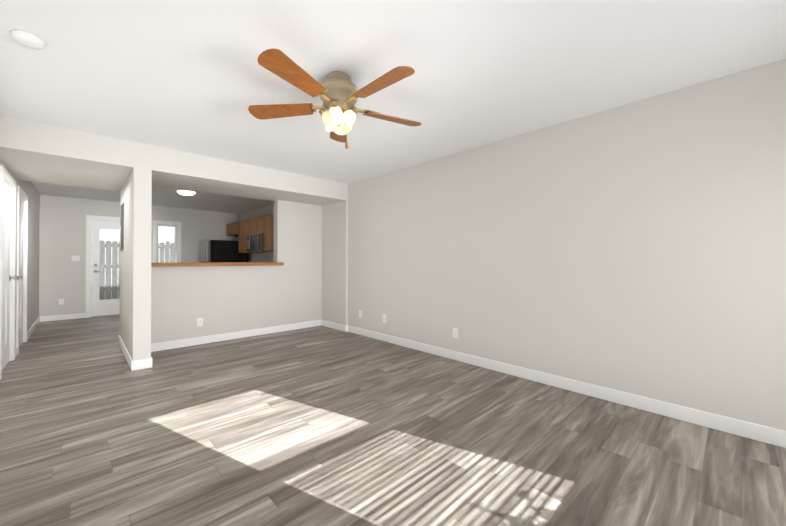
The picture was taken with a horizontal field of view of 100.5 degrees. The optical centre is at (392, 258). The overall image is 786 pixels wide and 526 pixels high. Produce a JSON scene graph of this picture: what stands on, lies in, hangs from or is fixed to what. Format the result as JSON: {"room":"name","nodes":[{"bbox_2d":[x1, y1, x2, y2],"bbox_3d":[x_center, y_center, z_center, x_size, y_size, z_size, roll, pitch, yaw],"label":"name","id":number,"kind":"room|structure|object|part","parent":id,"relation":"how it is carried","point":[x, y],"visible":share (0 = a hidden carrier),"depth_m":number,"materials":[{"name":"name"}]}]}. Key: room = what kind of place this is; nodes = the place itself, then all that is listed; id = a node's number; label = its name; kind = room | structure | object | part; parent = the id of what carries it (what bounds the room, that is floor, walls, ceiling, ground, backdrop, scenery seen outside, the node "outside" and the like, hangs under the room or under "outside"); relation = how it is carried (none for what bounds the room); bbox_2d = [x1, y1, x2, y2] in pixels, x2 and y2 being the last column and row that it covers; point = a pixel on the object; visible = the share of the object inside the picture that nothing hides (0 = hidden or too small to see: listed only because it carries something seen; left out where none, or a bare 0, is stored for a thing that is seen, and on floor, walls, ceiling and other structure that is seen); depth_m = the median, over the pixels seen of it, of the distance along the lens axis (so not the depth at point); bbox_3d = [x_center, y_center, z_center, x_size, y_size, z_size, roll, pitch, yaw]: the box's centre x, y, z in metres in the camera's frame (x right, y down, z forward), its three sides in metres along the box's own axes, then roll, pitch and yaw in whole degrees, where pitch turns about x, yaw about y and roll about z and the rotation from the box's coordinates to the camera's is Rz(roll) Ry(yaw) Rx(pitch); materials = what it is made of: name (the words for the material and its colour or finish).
{"room":"empty living room","nodes":[
{"label":"empty living room","id":0,"kind":"room"},
{"bbox_2d":[0,160,39,346],"bbox_3d":[-3.394,-0.034,2.626,0.120,2.440,10.180,0,0,-44],"label":"wall","id":1,"kind":"structure","parent":0,"point":[29,189],"depth_m":5.36,"materials":[{"name":"beige paint"}]},
{"bbox_2d":[0,165,17,379],"bbox_3d":[-4.220,0.136,3.503,0.135,2.107,0.967,0,0,-44],"label":"door frame","id":2,"kind":"structure","parent":1,"relation":"attached to","point":[9,180],"depth_m":3.82,"materials":[{"name":"white wood"}]},
{"bbox_2d":[2,180,18,369],"bbox_3d":[-4.179,0.175,3.539,0.108,2.011,0.795,0,0,-44],"label":"hall door","id":3,"kind":"structure","parent":1,"relation":"in","point":[7,277],"depth_m":3.59,"materials":[{"name":"white paint"}]},
{"bbox_2d":[19,198,23,346],"bbox_3d":[-5.027,0.181,4.396,0.065,2.011,0.765,0,0,-44],"label":"hall door","id":4,"kind":"structure","parent":1,"relation":"in","point":[21,271],"depth_m":4.47,"materials":[{"name":"white paint"}]},
{"bbox_2d":[17,186,27,353],"bbox_3d":[-5.051,0.141,4.375,0.135,2.107,0.937,0,0,-44],"label":"door frame","id":5,"kind":"structure","parent":1,"relation":"attached to","point":[21,194],"depth_m":4.68,"materials":[{"name":"white wood"}]},
{"bbox_2d":[119,167,151,360],"bbox_3d":[-3.300,0.110,4.153,0.155,2.170,1.700,0,0,-44],"label":"wall","id":6,"kind":"structure","parent":0,"point":[135,285],"depth_m":3.56,"materials":[{"name":"beige paint"}]},
{"bbox_2d":[120,200,124,252],"bbox_3d":[-3.553,-0.414,4.288,0.028,0.660,0.420,0,0,-44],"label":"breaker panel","id":7,"kind":"object","parent":6,"relation":"attached to","point":[122,227],"visible":1,"depth_m":4.20,"materials":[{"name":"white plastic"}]},
{"bbox_2d":[15,313,785,447],"bbox_3d":[-1.984,1.141,3.965,3.780,0.105,9.940,0,0,-44],"label":"baseboard","id":8,"kind":"structure","parent":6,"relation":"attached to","point":[765,434],"depth_m":3.23,"materials":[{"name":"white wood"}]},
{"bbox_2d":[39,195,239,315],"bbox_3d":[-5.456,-0.005,7.612,3.780,2.440,0.120,0,0,-44],"label":"wall","id":9,"kind":"structure","parent":0,"point":[62,241],"depth_m":6.61,"materials":[{"name":"beige paint"}]},
{"bbox_2d":[59,299,63,304],"bbox_3d":[-6.562,0.848,6.462,0.072,0.116,0.008,0,0,-44],"label":"outlet","id":10,"kind":"object","parent":9,"relation":"attached to","point":[61,301],"visible":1,"depth_m":6.46,"materials":[{"name":"white plastic"}]},
{"bbox_2d":[72,255,79,260],"bbox_3d":[-6.414,-0.011,6.603,0.120,0.116,0.016,0,0,-44],"label":"hall light switch","id":11,"kind":"object","parent":9,"relation":"attached to","point":[75,257],"visible":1,"depth_m":6.61,"materials":[{"name":"white plastic"}]},
{"bbox_2d":[86,215,119,317],"bbox_3d":[-5.999,0.157,7.079,0.957,2.107,0.135,0,0,-44],"label":"door frame","id":12,"kind":"structure","parent":9,"relation":"attached to","point":[89,218],"depth_m":6.74,"materials":[{"name":"white wood"}]},
{"bbox_2d":[91,220,119,315],"bbox_3d":[-5.983,0.196,7.062,0.782,2.009,0.094,0,0,-44],"label":"exterior door","id":13,"kind":"structure","parent":9,"relation":"in","point":[105,307],"depth_m":6.87,"materials":[{"name":"white paint"}]},
{"bbox_2d":[157,225,175,262],"bbox_3d":[-5.364,-0.309,7.735,0.388,0.978,0.030,0,0,-44],"label":"kitchen window","id":14,"kind":"structure","parent":9,"relation":"in","point":[172,245],"depth_m":7.76,"materials":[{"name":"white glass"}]},
{"bbox_2d":[152,220,180,262],"bbox_3d":[-5.337,-0.309,7.706,0.557,1.147,0.147,0,0,-44],"label":"window frame","id":15,"kind":"structure","parent":9,"relation":"attached to","point":[155,222],"depth_m":7.68,"materials":[{"name":"white wood"}]},
{"bbox_2d":[151,200,321,343],"bbox_3d":[-2.272,0.115,5.099,2.640,2.170,0.150,0,0,-44],"label":"wall","id":16,"kind":"structure","parent":0,"point":[223,299],"depth_m":5.08,"materials":[{"name":"beige paint"}]},
{"bbox_2d":[197,318,202,326],"bbox_3d":[-2.702,0.887,4.575,0.072,0.116,0.008,0,0,-44],"label":"electrical outlet","id":17,"kind":"object","parent":16,"relation":"attached to","point":[199,321],"visible":1,"depth_m":4.57,"materials":[{"name":"white plastic"}]},
{"bbox_2d":[151,262,283,266],"bbox_3d":[-2.560,0.079,4.814,1.822,0.050,0.365,0,0,-44],"label":"countertop","id":18,"kind":"structure","parent":16,"relation":"on","point":[217,264],"depth_m":4.71,"materials":[{"name":"brown wood"}]},
{"bbox_2d":[240,204,273,261],"bbox_3d":[-2.744,-0.006,7.435,0.100,2.440,3.880,0,0,-44],"label":"wall","id":19,"kind":"structure","parent":0,"point":[264,256],"depth_m":7.85,"materials":[{"name":"beige paint"}]},
{"bbox_2d":[227,224,230,235],"bbox_3d":[-4.054,-0.750,8.477,0.360,0.300,0.469,0,0,-44],"label":"upper cabinet","id":20,"kind":"object","parent":19,"relation":"attached to","point":[228,225],"depth_m":8.40,"materials":[{"name":"brown wood"}]},
{"bbox_2d":[231,222,238,235],"bbox_3d":[-3.812,-0.751,8.223,0.360,0.300,0.469,0,0,-44],"label":"upper cabinet","id":21,"kind":"object","parent":19,"relation":"attached to","point":[234,226],"depth_m":8.08,"materials":[{"name":"brown wood"}]},
{"bbox_2d":[239,221,242,252],"bbox_3d":[-3.486,-0.523,7.895,0.339,0.760,0.414,0,0,-44],"label":"upper cabinet","id":22,"kind":"object","parent":19,"relation":"attached to","point":[241,222],"depth_m":7.81,"materials":[{"name":"brown wood"}]},
{"bbox_2d":[243,221,262,252],"bbox_3d":[-3.281,-0.524,7.681,0.339,0.760,0.414,0,0,-44],"label":"upper cabinet","id":23,"kind":"object","parent":19,"relation":"attached to","point":[244,222],"depth_m":7.61,"materials":[{"name":"brown wood"}]},
{"bbox_2d":[247,218,258,234],"bbox_3d":[-2.973,-0.726,7.359,0.339,0.360,0.439,0,0,-44],"label":"upper cabinet","id":24,"kind":"object","parent":19,"relation":"attached to","point":[250,222],"depth_m":7.34,"materials":[{"name":"brown wood"}]},
{"bbox_2d":[247,233,273,251],"bbox_3d":[-2.897,-0.347,7.207,0.435,0.370,0.750,0,0,-44],"label":"microwave","id":25,"kind":"object","parent":24,"relation":"attached to","point":[255,242],"visible":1,"depth_m":6.99,"materials":[{"name":"silver metal"}]},
{"bbox_2d":[255,217,262,232],"bbox_3d":[-2.751,-0.728,7.127,0.339,0.360,0.439,0,0,-44],"label":"upper cabinet","id":26,"kind":"object","parent":19,"relation":"attached to","point":[258,220],"depth_m":7.01,"materials":[{"name":"brown wood"}]},
{"bbox_2d":[263,215,266,252],"bbox_3d":[-2.443,-0.540,6.803,0.339,0.740,0.414,0,0,-44],"label":"upper cabinet","id":27,"kind":"object","parent":19,"relation":"attached to","point":[264,224],"depth_m":6.78,"materials":[{"name":"brown wood"}]},
{"bbox_2d":[267,213,273,250],"bbox_3d":[-2.219,-0.541,6.567,0.339,0.740,0.473,0,0,-44],"label":"upper cabinet","id":28,"kind":"object","parent":19,"relation":"attached to","point":[270,217],"depth_m":6.58,"materials":[{"name":"brown wood"}]},
{"bbox_2d":[0,314,785,525],"bbox_3d":[-1.984,1.234,3.965,4.020,0.080,10.180,0,0,-44],"label":"floor","id":29,"kind":"structure","parent":0,"point":[321,425],"depth_m":2.06,"materials":[{"name":"laminate"}]},
{"bbox_2d":[200,240,247,261],"bbox_3d":[-4.224,0.388,8.114,0.960,1.660,0.750,0,0,-44],"label":"fridge","id":30,"kind":"object","parent":29,"relation":"on","point":[218,250],"visible":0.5,"depth_m":7.79,"materials":[{"name":"black metal"}]},
{"bbox_2d":[0,0,785,213],"bbox_3d":[-1.984,-1.286,3.980,4.020,0.080,10.180,0,0,-44],"label":"ceiling","id":31,"kind":"structure","parent":0,"point":[191,76],"depth_m":2.13,"materials":[{"name":"white paint"}]},
{"bbox_2d":[10,29,45,49],"bbox_3d":[-2.076,-1.241,1.860,0.136,0.036,0.136,0,0,-44],"label":"recessed light","id":32,"kind":"object","parent":31,"relation":"attached to","point":[27,39],"visible":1,"depth_m":1.83,"materials":[{"name":"white plastic"}]},
{"bbox_2d":[0,116,347,205],"bbox_3d":[-2.701,-1.107,4.731,3.780,0.270,1.700,0,0,-44],"label":"soffit","id":33,"kind":"structure","parent":31,"relation":"attached to","point":[37,152],"depth_m":3.74,"materials":[{"name":"beige paint"}]},
{"bbox_2d":[177,189,195,195],"bbox_3d":[-3.755,-1.196,5.938,0.300,0.078,0.300,0,0,-44],"label":"kitchen ceiling light","id":34,"kind":"object","parent":31,"relation":"attached to","point":[185,192],"visible":0.98,"depth_m":5.85,"materials":[{"name":"white glass"}]},
{"bbox_2d":[248,48,421,148],"bbox_3d":[-0.339,-1.006,2.234,1.265,0.500,1.225,0,0,-44],"label":"ceiling fan","id":35,"kind":"object","parent":31,"relation":"hanging from","point":[339,92],"visible":1,"depth_m":2.16,"materials":[{"name":"brown wood"}]},
{"bbox_3d":[-0.376,-1.006,2.264,0.276,0.500,0.276,0,0,-44],"label":"motor","id":36,"kind":"part","parent":35,"relation":"part of","materials":[{"name":"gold metal"}]},
{"bbox_2d":[322,59,785,430],"bbox_3d":[-0.587,-0.018,5.304,0.160,2.440,10.180,0,0,-44],"label":"wall","id":37,"kind":"structure","parent":0,"point":[637,248],"depth_m":2.74,"materials":[{"name":"beige paint"}]},
{"bbox_2d":[382,315,385,322],"bbox_3d":[-0.129,0.873,4.755,0.008,0.116,0.072,0,0,-44],"label":"electrical outlet","id":38,"kind":"object","parent":37,"relation":"attached to","point":[383,318],"visible":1,"depth_m":4.75,"materials":[{"name":"white plastic"}]},
{"bbox_2d":[453,328,457,337],"bbox_3d":[0.734,0.873,3.850,0.008,0.116,0.072,0,0,-44],"label":"electrical outlet","id":39,"kind":"object","parent":37,"relation":"attached to","point":[455,332],"visible":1,"depth_m":3.85,"materials":[{"name":"white plastic"}]},
{"label":"outside","id":40,"kind":"structure","parent":0,"visible":0},
{"bbox_2d":[91,284,119,316],"bbox_3d":[-1.259,1.264,4.089,20.000,0.100,36.000,0,0,-44],"label":"ground","id":41,"kind":"structure","parent":40,"point":[107,299],"depth_m":10.04,"materials":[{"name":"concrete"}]},
{"bbox_2d":[91,240,173,299],"bbox_3d":[-7.894,0.361,11.137,14.122,1.950,0.150,0,0,-44],"label":"fence","id":42,"kind":"object","parent":41,"relation":"on","point":[106,287],"depth_m":10.21,"materials":[{"name":"grey wood"}]}
]}

